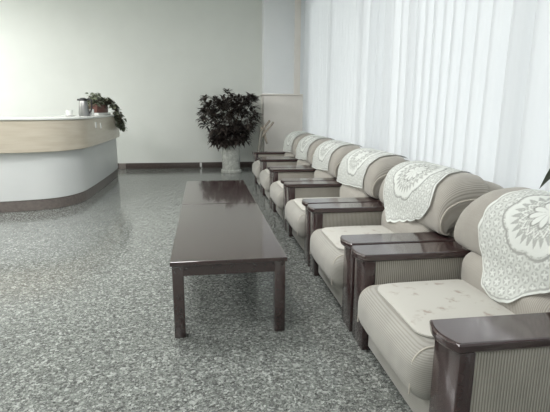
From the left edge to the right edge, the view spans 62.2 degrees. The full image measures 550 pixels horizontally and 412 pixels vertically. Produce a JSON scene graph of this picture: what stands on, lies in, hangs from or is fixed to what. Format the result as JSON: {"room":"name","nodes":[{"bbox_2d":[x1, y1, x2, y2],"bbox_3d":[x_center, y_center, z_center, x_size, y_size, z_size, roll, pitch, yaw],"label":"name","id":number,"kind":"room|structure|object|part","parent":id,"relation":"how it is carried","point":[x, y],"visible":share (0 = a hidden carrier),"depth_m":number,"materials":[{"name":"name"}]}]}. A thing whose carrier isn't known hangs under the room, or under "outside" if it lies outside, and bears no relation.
{"room":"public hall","nodes":[
{"label":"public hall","id":0,"kind":"room"},
{"bbox_2d":[94,112,110,115],"bbox_3d":[-2.974,-1.540,7.619,0.260,0.040,0.940,-2,12,-8],"label":"tray","id":1,"kind":"object","parent":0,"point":[95,113],"depth_m":7.45,"materials":[{"name":"white ceramic"}]},
{"bbox_2d":[0,0,261,162],"bbox_3d":[-3.222,-2.574,9.189,8.370,3.650,0.200,-2,12,-8],"label":"wall","id":2,"kind":"structure","parent":0,"point":[156,59],"depth_m":9.09,"materials":[{"name":"paint"}]},
{"bbox_2d":[119,162,253,168],"bbox_3d":[-1.754,-0.864,9.662,2.980,0.120,0.020,-2,12,-8],"label":"baseboard","id":3,"kind":"structure","parent":2,"relation":"attached to","point":[183,164],"depth_m":9.61,"materials":[{"name":"stone"}]},
{"bbox_2d":[260,94,302,95],"bbox_3d":[0.203,-2.299,9.444,0.975,0.035,0.410,-2,12,-8],"label":"trim","id":4,"kind":"structure","parent":2,"relation":"attached to","point":[260,94],"depth_m":9.25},
{"bbox_2d":[261,95,302,150],"bbox_3d":[0.209,-1.611,9.606,0.952,1.380,0.385,-2,12,-8],"label":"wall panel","id":5,"kind":"structure","parent":2,"relation":"attached to","point":[286,112],"depth_m":9.37,"materials":[{"name":"white paint"}]},
{"bbox_2d":[0,167,412,411],"bbox_3d":[-2.306,0.591,3.396,8.370,0.100,12.990,-2,12,-8],"label":"floor","id":6,"kind":"structure","parent":0,"point":[87,307],"depth_m":2.71,"materials":[{"name":"stone"}]},
{"bbox_2d":[0,114,119,212],"bbox_3d":[-4.104,-0.759,6.731,3.030,1.125,3.328,-2,12,-8],"label":"reception desk","id":7,"kind":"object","parent":6,"relation":"on","point":[48,162],"depth_m":5.65,"materials":[{"name":"white"}]},
{"bbox_2d":[0,114,114,119],"bbox_3d":[-4.102,-1.296,6.615,3.030,0.025,3.328,-2,12,-8],"label":"countertop","id":8,"kind":"structure","parent":7,"relation":"on","point":[77,116],"depth_m":5.64,"materials":[{"name":"white stone"}]},
{"bbox_3d":[-3.428,-0.532,6.306,1.863,0.595,4.353,8,14,33],"label":"panel","id":9,"kind":"part","parent":7,"relation":"part of","materials":[{"name":"white laminate"}]},
{"bbox_2d":[64,110,75,115],"bbox_3d":[-2.914,-1.316,6.466,0.170,0.085,0.170,-2,12,-8],"label":"cup","id":10,"kind":"object","parent":7,"relation":"on","point":[69,112],"visible":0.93,"depth_m":6.43,"materials":[{"name":"white ceramic"}]},
{"bbox_2d":[77,98,92,115],"bbox_3d":[-2.770,-1.440,6.628,0.183,0.261,0.151,6,13,24],"label":"jug","id":11,"kind":"object","parent":7,"relation":"on","point":[83,105],"visible":0.98,"depth_m":6.59,"materials":[{"name":"silver metal"}]},
{"bbox_3d":[-2.700,-1.457,6.644,0.083,0.222,0.024,-2,12,-8],"label":"handle","id":12,"kind":"part","parent":11,"relation":"part of","materials":[{"name":"grey plastic"}]},
{"bbox_2d":[85,92,126,131],"bbox_3d":[-2.856,-1.556,7.641,0.598,0.665,1.067,-2,12,-8],"label":"trailing plant","id":13,"kind":"object","parent":7,"relation":"on","point":[100,104],"visible":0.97,"depth_m":7.80,"materials":[{"name":"green plant"}]},
{"bbox_3d":[-2.974,-1.623,7.601,0.200,0.130,0.840,-2,12,-8],"label":"planter","id":14,"kind":"part","parent":13,"relation":"part of","materials":[{"name":"brown ceramic"}]},
{"bbox_2d":[182,180,255,204],"bbox_3d":[-0.577,0.063,4.589,0.638,0.446,1.282,-2,12,-9],"label":"coffee table","id":15,"kind":"object","parent":6,"relation":"on","point":[222,191],"visible":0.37,"depth_m":4.42,"materials":[{"name":"brown wood"}]},
{"bbox_2d":[170,203,286,337],"bbox_3d":[-0.361,0.354,3.238,0.637,0.446,1.498,-2,12,-9],"label":"coffee table","id":16,"kind":"object","parent":6,"relation":"on","point":[232,238],"visible":1,"depth_m":2.65,"materials":[{"name":"brown wood"}]},
{"bbox_3d":[-0.528,0.522,2.514,0.060,0.420,0.060,-2,12,-9],"label":"leg","id":17,"kind":"part","parent":16,"relation":"part of","materials":[{"name":"brown wood"}]},
{"bbox_3d":[0.023,0.506,2.598,0.060,0.420,0.060,-2,12,-9],"label":"leg","id":18,"kind":"part","parent":16,"relation":"part of","materials":[{"name":"brown wood"}]},
{"bbox_2d":[196,88,262,172],"bbox_3d":[-0.895,-1.482,8.961,1.348,1.631,1.139,-2,12,-8],"label":"potted plant","id":19,"kind":"object","parent":6,"relation":"on","point":[219,136],"visible":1,"depth_m":8.79,"materials":[{"name":"green plant"}]},
{"bbox_3d":[-0.873,-0.980,9.066,0.384,0.495,0.384,-2,12,-8],"label":"pot","id":20,"kind":"part","parent":19,"relation":"part of","materials":[{"name":"white ceramic"}]},
{"bbox_2d":[257,120,273,150],"bbox_3d":[-0.218,-1.125,8.729,0.383,1.030,0.324,2,12,9],"label":"stand","id":21,"kind":"object","parent":6,"relation":"on","point":[263,131],"visible":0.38,"depth_m":8.69,"materials":[{"name":"grey"}]},
{"bbox_3d":[-0.295,-1.187,8.717,0.191,0.578,0.078,-3,13,-16],"label":"bent arm","id":22,"kind":"part","parent":21,"relation":"part of","materials":[{"name":"grey"}]},
{"bbox_2d":[252,133,312,191],"bbox_3d":[0.195,-0.742,7.342,1.100,0.871,1.072,-2,12,-8],"label":"armchair","id":23,"kind":"object","parent":6,"relation":"on","point":[256,167],"visible":0.31,"depth_m":7.22,"materials":[{"name":"fabric"}]},
{"bbox_2d":[252,161,259,178],"bbox_3d":[0.001,-0.583,7.347,0.710,0.269,0.712,-2,12,-8],"label":"seat cushion","id":24,"kind":"object","parent":23,"relation":"on","point":[256,166],"depth_m":7.06,"materials":[{"name":"fabric"}]},
{"bbox_3d":[-0.320,-0.639,7.747,0.058,0.495,0.166,-2,12,-8],"label":"arm post","id":25,"kind":"part","parent":23,"relation":"part of","materials":[{"name":"brown wood"}]},
{"bbox_3d":[-0.007,-0.904,7.737,0.768,0.037,0.182,-2,12,-8],"label":"armrest","id":26,"kind":"part","parent":23,"relation":"part of","materials":[{"name":"brown wood"}]},
{"bbox_3d":[0.098,-0.664,7.804,0.794,0.464,0.154,-2,12,-8],"label":"arm panel","id":27,"kind":"part","parent":23,"relation":"part of","materials":[{"name":"fabric"}]},
{"bbox_3d":[0.122,-0.719,6.876,0.768,0.037,0.182,-2,12,-8],"label":"armrest","id":28,"kind":"part","parent":23,"relation":"part of","materials":[{"name":"brown wood"}]},
{"bbox_2d":[284,151,294,156],"bbox_3d":[0.338,-0.755,7.360,0.314,0.230,0.700,-2,12,-8],"label":"cushion","id":29,"kind":"object","parent":23,"relation":"on","point":[290,154],"depth_m":7.23,"materials":[{"name":"fabric"}]},
{"bbox_2d":[283,131,314,151],"bbox_3d":[0.383,-1.025,7.354,0.382,0.338,0.799,-2,12,-8],"label":"lace doily","id":30,"kind":"object","parent":23,"relation":"on","point":[286,148],"visible":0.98,"depth_m":7.26,"materials":[{"name":"white fabric"}]},
{"bbox_2d":[287,133,312,155],"bbox_3d":[0.376,-1.003,7.284,0.314,0.335,0.957,-2,12,-8],"label":"backrest cushion","id":31,"kind":"object","parent":23,"relation":"on","point":[295,142],"depth_m":6.91,"materials":[{"name":"fabric"}]},
{"bbox_2d":[259,136,331,208],"bbox_3d":[0.353,-0.513,6.280,1.100,0.871,1.072,-2,12,-8],"label":"armchair","id":32,"kind":"object","parent":6,"relation":"on","point":[265,179],"visible":0.33,"depth_m":6.06,"materials":[{"name":"fabric"}]},
{"bbox_2d":[259,170,268,191],"bbox_3d":[0.160,-0.354,6.285,0.710,0.269,0.712,-2,12,-8],"label":"seat cushion","id":33,"kind":"object","parent":32,"relation":"on","point":[264,176],"depth_m":6.02,"materials":[{"name":"fabric"}]},
{"bbox_3d":[-0.161,-0.410,6.686,0.058,0.495,0.166,-2,12,-8],"label":"arm post","id":34,"kind":"part","parent":32,"relation":"part of","materials":[{"name":"brown wood"}]},
{"bbox_3d":[-0.033,-0.225,5.825,0.058,0.495,0.166,-2,12,-8],"label":"arm post","id":35,"kind":"part","parent":32,"relation":"part of","materials":[{"name":"brown wood"}]},
{"bbox_3d":[0.152,-0.675,6.675,0.768,0.037,0.182,-2,12,-8],"label":"armrest","id":36,"kind":"part","parent":32,"relation":"part of","materials":[{"name":"brown wood"}]},
{"bbox_3d":[0.257,-0.435,6.742,0.794,0.464,0.154,-2,12,-8],"label":"arm panel","id":37,"kind":"part","parent":32,"relation":"part of","materials":[{"name":"fabric"}]},
{"bbox_3d":[0.280,-0.490,5.814,0.768,0.037,0.182,-2,12,-8],"label":"armrest","id":38,"kind":"part","parent":32,"relation":"part of","materials":[{"name":"brown wood"}]},
{"bbox_2d":[297,159,311,164],"bbox_3d":[0.497,-0.526,6.299,0.314,0.230,0.700,-2,12,-8],"label":"cushion","id":39,"kind":"object","parent":32,"relation":"on","point":[299,161],"depth_m":6.20,"materials":[{"name":"fabric"}]},
{"bbox_2d":[295,135,333,159],"bbox_3d":[0.543,-0.794,6.283,0.382,0.338,0.799,-2,12,-8],"label":"lace doily","id":40,"kind":"object","parent":32,"relation":"on","point":[303,147],"visible":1,"depth_m":6.18,"materials":[{"name":"white fabric"}]},
{"bbox_2d":[300,136,331,163],"bbox_3d":[0.534,-0.774,6.223,0.314,0.335,0.957,-2,12,-8],"label":"backrest cushion","id":41,"kind":"object","parent":32,"relation":"on","point":[312,147],"depth_m":5.84,"materials":[{"name":"fabric"}]},
{"bbox_2d":[269,142,361,230],"bbox_3d":[0.512,-0.285,5.218,1.100,0.871,1.072,-2,12,-8],"label":"armchair","id":42,"kind":"object","parent":6,"relation":"on","point":[278,195],"visible":0.37,"depth_m":4.92,"materials":[{"name":"fabric"}]},
{"bbox_3d":[-0.003,-0.182,5.624,0.058,0.495,0.166,-2,12,-8],"label":"arm post","id":43,"kind":"part","parent":42,"relation":"part of","materials":[{"name":"brown wood"}]},
{"bbox_2d":[270,182,282,209],"bbox_3d":[0.318,-0.126,5.224,0.710,0.269,0.712,-2,12,-8],"label":"seat cushion","id":44,"kind":"object","parent":42,"relation":"on","point":[276,192],"depth_m":4.97,"materials":[{"name":"fabric"}]},
{"bbox_3d":[0.406,0.031,5.271,0.700,0.170,0.704,-2,12,-8],"label":"seat","id":45,"kind":"part","parent":42,"relation":"part of","materials":[{"name":"fabric"}]},
{"bbox_3d":[0.126,0.004,4.763,0.058,0.495,0.166,-2,12,-8],"label":"arm post","id":46,"kind":"part","parent":42,"relation":"part of","materials":[{"name":"brown wood"}]},
{"bbox_3d":[0.310,-0.447,5.613,0.768,0.037,0.182,-2,12,-8],"label":"armrest","id":47,"kind":"part","parent":42,"relation":"part of","materials":[{"name":"brown wood"}]},
{"bbox_3d":[0.415,-0.207,5.681,0.794,0.464,0.154,-2,12,-8],"label":"arm panel","id":48,"kind":"part","parent":42,"relation":"part of","materials":[{"name":"fabric"}]},
{"bbox_3d":[0.439,-0.262,4.752,0.768,0.037,0.182,-2,12,-8],"label":"armrest","id":49,"kind":"part","parent":42,"relation":"part of","materials":[{"name":"brown wood"}]},
{"bbox_2d":[314,169,335,177],"bbox_3d":[0.655,-0.298,5.237,0.314,0.230,0.700,-2,12,-8],"label":"cushion","id":50,"kind":"object","parent":42,"relation":"on","point":[318,173],"depth_m":5.15,"materials":[{"name":"fabric"}]},
{"bbox_2d":[312,140,361,170],"bbox_3d":[0.698,-0.570,5.240,0.382,0.338,0.799,-2,12,-8],"label":"lace doily","id":51,"kind":"object","parent":42,"relation":"on","point":[320,153],"visible":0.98,"depth_m":5.16,"materials":[{"name":"white fabric"}]},
{"bbox_2d":[318,142,359,177],"bbox_3d":[0.693,-0.546,5.161,0.314,0.335,0.957,-2,12,-8],"label":"backrest cushion","id":52,"kind":"object","parent":42,"relation":"on","point":[338,154],"depth_m":4.78,"materials":[{"name":"fabric"}]},
{"bbox_2d":[284,150,407,266],"bbox_3d":[0.670,-0.056,4.157,1.100,0.871,1.072,-2,12,-8],"label":"armchair","id":53,"kind":"object","parent":6,"relation":"on","point":[298,220],"visible":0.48,"depth_m":3.82,"materials":[{"name":"fabric"}]},
{"bbox_3d":[0.156,0.047,4.562,0.058,0.495,0.166,-2,12,-8],"label":"arm post","id":54,"kind":"part","parent":53,"relation":"part of","materials":[{"name":"brown wood"}]},
{"bbox_2d":[285,200,304,238],"bbox_3d":[0.476,0.103,4.162,0.710,0.269,0.712,-2,12,-8],"label":"seat cushion","id":55,"kind":"object","parent":53,"relation":"on","point":[294,215],"depth_m":3.92,"materials":[{"name":"fabric"}]},
{"bbox_3d":[0.565,0.260,4.209,0.700,0.170,0.704,-2,12,-8],"label":"seat","id":56,"kind":"part","parent":53,"relation":"part of","materials":[{"name":"fabric"}]},
{"bbox_3d":[0.284,0.232,3.701,0.058,0.495,0.166,-2,12,-8],"label":"arm post","id":57,"kind":"part","parent":53,"relation":"part of","materials":[{"name":"brown wood"}]},
{"bbox_3d":[0.469,-0.218,4.552,0.768,0.037,0.182,-2,12,-8],"label":"armrest","id":58,"kind":"part","parent":53,"relation":"part of","materials":[{"name":"brown wood"}]},
{"bbox_2d":[293,197,339,210],"bbox_3d":[0.467,-0.027,4.133,0.540,0.027,0.550,-2,12,-8],"label":"seat cover","id":59,"kind":"object","parent":53,"relation":"on","point":[298,201],"visible":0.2,"depth_m":4.23,"materials":[{"name":"beige fabric"}]},
{"bbox_3d":[0.573,0.022,4.619,0.794,0.464,0.154,-2,12,-8],"label":"arm panel","id":60,"kind":"part","parent":53,"relation":"part of","materials":[{"name":"fabric"}]},
{"bbox_3d":[0.597,-0.033,3.691,0.768,0.037,0.182,-2,12,-8],"label":"armrest","id":61,"kind":"part","parent":53,"relation":"part of","materials":[{"name":"brown wood"}]},
{"bbox_2d":[340,184,370,197],"bbox_3d":[0.814,-0.069,4.175,0.314,0.230,0.700,-2,12,-8],"label":"cushion","id":62,"kind":"object","parent":53,"relation":"on","point":[346,191],"depth_m":4.09,"materials":[{"name":"fabric"}]},
{"bbox_2d":[336,148,407,187],"bbox_3d":[0.860,-0.337,4.159,0.382,0.338,0.799,-2,12,-8],"label":"lace doily","id":63,"kind":"object","parent":53,"relation":"on","point":[343,177],"visible":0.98,"depth_m":4.07,"materials":[{"name":"white fabric"}]},
{"bbox_2d":[347,150,405,197],"bbox_3d":[0.851,-0.317,4.099,0.314,0.335,0.957,-2,12,-8],"label":"backrest cushion","id":64,"kind":"object","parent":53,"relation":"on","point":[377,170],"depth_m":3.69,"materials":[{"name":"fabric"}]},
{"bbox_2d":[307,163,502,330],"bbox_3d":[0.829,0.172,3.095,1.100,0.871,1.072,-2,12,-8],"label":"armchair","id":65,"kind":"object","parent":6,"relation":"on","point":[455,191],"visible":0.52,"depth_m":2.71,"materials":[{"name":"fabric"}]},
{"bbox_3d":[0.314,0.275,3.501,0.058,0.495,0.166,-2,12,-8],"label":"arm post","id":66,"kind":"part","parent":65,"relation":"part of","materials":[{"name":"brown wood"}]},
{"bbox_2d":[310,229,343,288],"bbox_3d":[0.635,0.331,3.100,0.710,0.269,0.712,-2,12,-8],"label":"seat cushion","id":67,"kind":"object","parent":65,"relation":"on","point":[329,258],"depth_m":2.87,"materials":[{"name":"fabric"}]},
{"bbox_3d":[0.723,0.488,3.147,0.700,0.170,0.704,-2,12,-8],"label":"seat","id":68,"kind":"part","parent":65,"relation":"part of","materials":[{"name":"fabric"}]},
{"bbox_3d":[0.627,0.010,3.490,0.768,0.037,0.182,-2,12,-8],"label":"armrest","id":69,"kind":"part","parent":65,"relation":"part of","materials":[{"name":"brown wood"}]},
{"bbox_3d":[0.443,0.461,2.639,0.058,0.495,0.166,-2,12,-8],"label":"arm post","id":70,"kind":"part","parent":65,"relation":"part of","materials":[{"name":"brown wood"}]},
{"bbox_3d":[0.732,0.250,3.557,0.794,0.464,0.154,-2,12,-8],"label":"arm panel","id":71,"kind":"part","parent":65,"relation":"part of","materials":[{"name":"fabric"}]},
{"bbox_2d":[322,225,392,249],"bbox_3d":[0.626,0.201,3.071,0.540,0.027,0.550,-2,12,-8],"label":"seat cover","id":72,"kind":"object","parent":65,"relation":"on","point":[333,234],"visible":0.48,"depth_m":3.15,"materials":[{"name":"beige fabric"}]},
{"bbox_3d":[0.756,0.195,2.629,0.768,0.037,0.182,-2,12,-8],"label":"armrest","id":73,"kind":"part","parent":65,"relation":"part of","materials":[{"name":"brown wood"}]},
{"bbox_2d":[381,209,435,232],"bbox_3d":[0.972,0.159,3.114,0.314,0.230,0.700,-2,12,-8],"label":"cushion","id":74,"kind":"object","parent":65,"relation":"on","point":[417,225],"depth_m":2.95,"materials":[{"name":"fabric"}]},
{"bbox_2d":[383,161,471,222],"bbox_3d":[1.009,-0.067,3.068,0.411,0.408,0.803,-2,12,-8],"label":"lace doily","id":75,"kind":"object","parent":65,"relation":"on","point":[417,204],"visible":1,"depth_m":2.99,"materials":[{"name":"white fabric"}]},
{"bbox_2d":[379,163,489,234],"bbox_3d":[1.010,-0.089,3.038,0.314,0.335,0.957,-2,12,-8],"label":"backrest cushion","id":76,"kind":"object","parent":65,"relation":"on","point":[456,190],"depth_m":2.61,"materials":[{"name":"fabric"}]},
{"bbox_2d":[351,187,549,411],"bbox_3d":[0.987,0.401,2.033,1.100,0.871,1.072,-2,12,-8],"label":"armchair","id":77,"kind":"object","parent":6,"relation":"on","point":[498,363],"visible":0.59,"depth_m":1.69,"materials":[{"name":"fabric"}]},
{"bbox_3d":[0.473,0.504,2.439,0.058,0.495,0.166,-2,12,-8],"label":"arm post","id":78,"kind":"part","parent":77,"relation":"part of","materials":[{"name":"brown wood"}]},
{"bbox_2d":[358,285,434,399],"bbox_3d":[0.793,0.560,2.039,0.710,0.269,0.712,-2,12,-8],"label":"seat cushion","id":79,"kind":"object","parent":77,"relation":"on","point":[410,354],"depth_m":1.81,"materials":[{"name":"fabric"}]},
{"bbox_3d":[0.882,0.717,2.086,0.700,0.170,0.704,-2,12,-8],"label":"seat","id":80,"kind":"part","parent":77,"relation":"part of","materials":[{"name":"fabric"}]},
{"bbox_3d":[0.786,0.238,2.428,0.768,0.037,0.182,-2,12,-8],"label":"armrest","id":81,"kind":"part","parent":77,"relation":"part of","materials":[{"name":"brown wood"}]},
{"bbox_3d":[0.890,0.479,2.496,0.794,0.464,0.154,-2,12,-8],"label":"arm panel","id":82,"kind":"part","parent":77,"relation":"part of","materials":[{"name":"fabric"}]},
{"bbox_2d":[378,280,513,337],"bbox_3d":[0.784,0.430,2.009,0.540,0.027,0.550,-2,12,-8],"label":"seat cover","id":83,"kind":"object","parent":77,"relation":"on","point":[418,303],"visible":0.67,"depth_m":2.00,"materials":[{"name":"beige fabric"}]},
{"bbox_3d":[0.601,0.689,1.578,0.058,0.495,0.166,-2,12,-8],"label":"arm post","id":84,"kind":"part","parent":77,"relation":"part of","materials":[{"name":"brown wood"}]},
{"bbox_3d":[0.914,0.424,1.567,0.768,0.037,0.182,-2,12,-8],"label":"armrest","id":85,"kind":"part","parent":77,"relation":"part of","materials":[{"name":"brown wood"}]},
{"bbox_2d":[455,187,549,292],"bbox_3d":[1.168,0.140,1.976,0.314,0.335,0.957,-2,12,-8],"label":"backrest cushion","id":86,"kind":"object","parent":77,"relation":"on","point":[466,227],"depth_m":2.25,"materials":[{"name":"fabric"}]},
{"bbox_2d":[461,251,549,313],"bbox_3d":[1.131,0.388,2.052,0.314,0.230,0.700,-2,12,-8],"label":"cushion","id":87,"kind":"object","parent":77,"relation":"on","point":[471,261],"depth_m":1.99,"materials":[{"name":"fabric"}]},
{"bbox_3d":[1.019,0.664,1.635,0.794,0.464,0.154,-2,12,-8],"label":"arm panel","id":88,"kind":"part","parent":77,"relation":"part of","materials":[{"name":"fabric"}]},
{"bbox_2d":[478,189,549,302],"bbox_3d":[1.185,0.212,1.888,0.413,0.456,0.686,-2,12,-8],"label":"lace doily","id":89,"kind":"object","parent":77,"relation":"on","point":[508,276],"visible":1,"depth_m":1.96,"materials":[{"name":"white fabric"}]},
{"bbox_2d":[539,169,549,188],"bbox_3d":[1.263,0.430,1.132,0.748,1.193,0.954,-2,12,-8],"label":"plant","id":90,"kind":"object","parent":6,"relation":"on","point":[547,177],"visible":1,"depth_m":1.42,"materials":[{"name":"green plant"}]},
{"bbox_2d":[262,0,304,93],"bbox_3d":[0.233,-2.605,9.403,0.970,3.650,0.370,-2,12,-8],"label":"wall column","id":91,"kind":"structure","parent":0,"point":[278,16],"depth_m":9.08,"materials":[{"name":"paint"}]},
{"bbox_2d":[294,0,300,93],"bbox_3d":[0.448,-3.320,9.080,0.120,2.115,0.040,-2,12,-8],"label":"trim","id":92,"kind":"structure","parent":91,"relation":"attached to","point":[297,35],"depth_m":9.09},
{"bbox_3d":[1.318,-2.985,3.679,0.130,0.035,10.780,-2,12,-8],"label":"rail","id":93,"kind":"object","parent":91,"relation":"attached to","visible":0},
{"bbox_2d":[302,0,370,147],"bbox_3d":[0.916,-1.965,7.008,0.073,3.350,4.599,-2,12,-8],"label":"sheer curtain","id":94,"kind":"object","parent":93,"relation":"hanging from","point":[336,32],"visible":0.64,"depth_m":6.89,"materials":[{"name":"white fabric"}]},
{"bbox_2d":[363,0,549,191],"bbox_3d":[1.556,-0.927,2.182,0.126,3.350,6.548,-2,12,-8],"label":"sheer curtain","id":95,"kind":"object","parent":93,"relation":"hanging from","point":[464,85],"visible":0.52,"depth_m":3.31,"materials":[{"name":"white fabric"}]}
]}

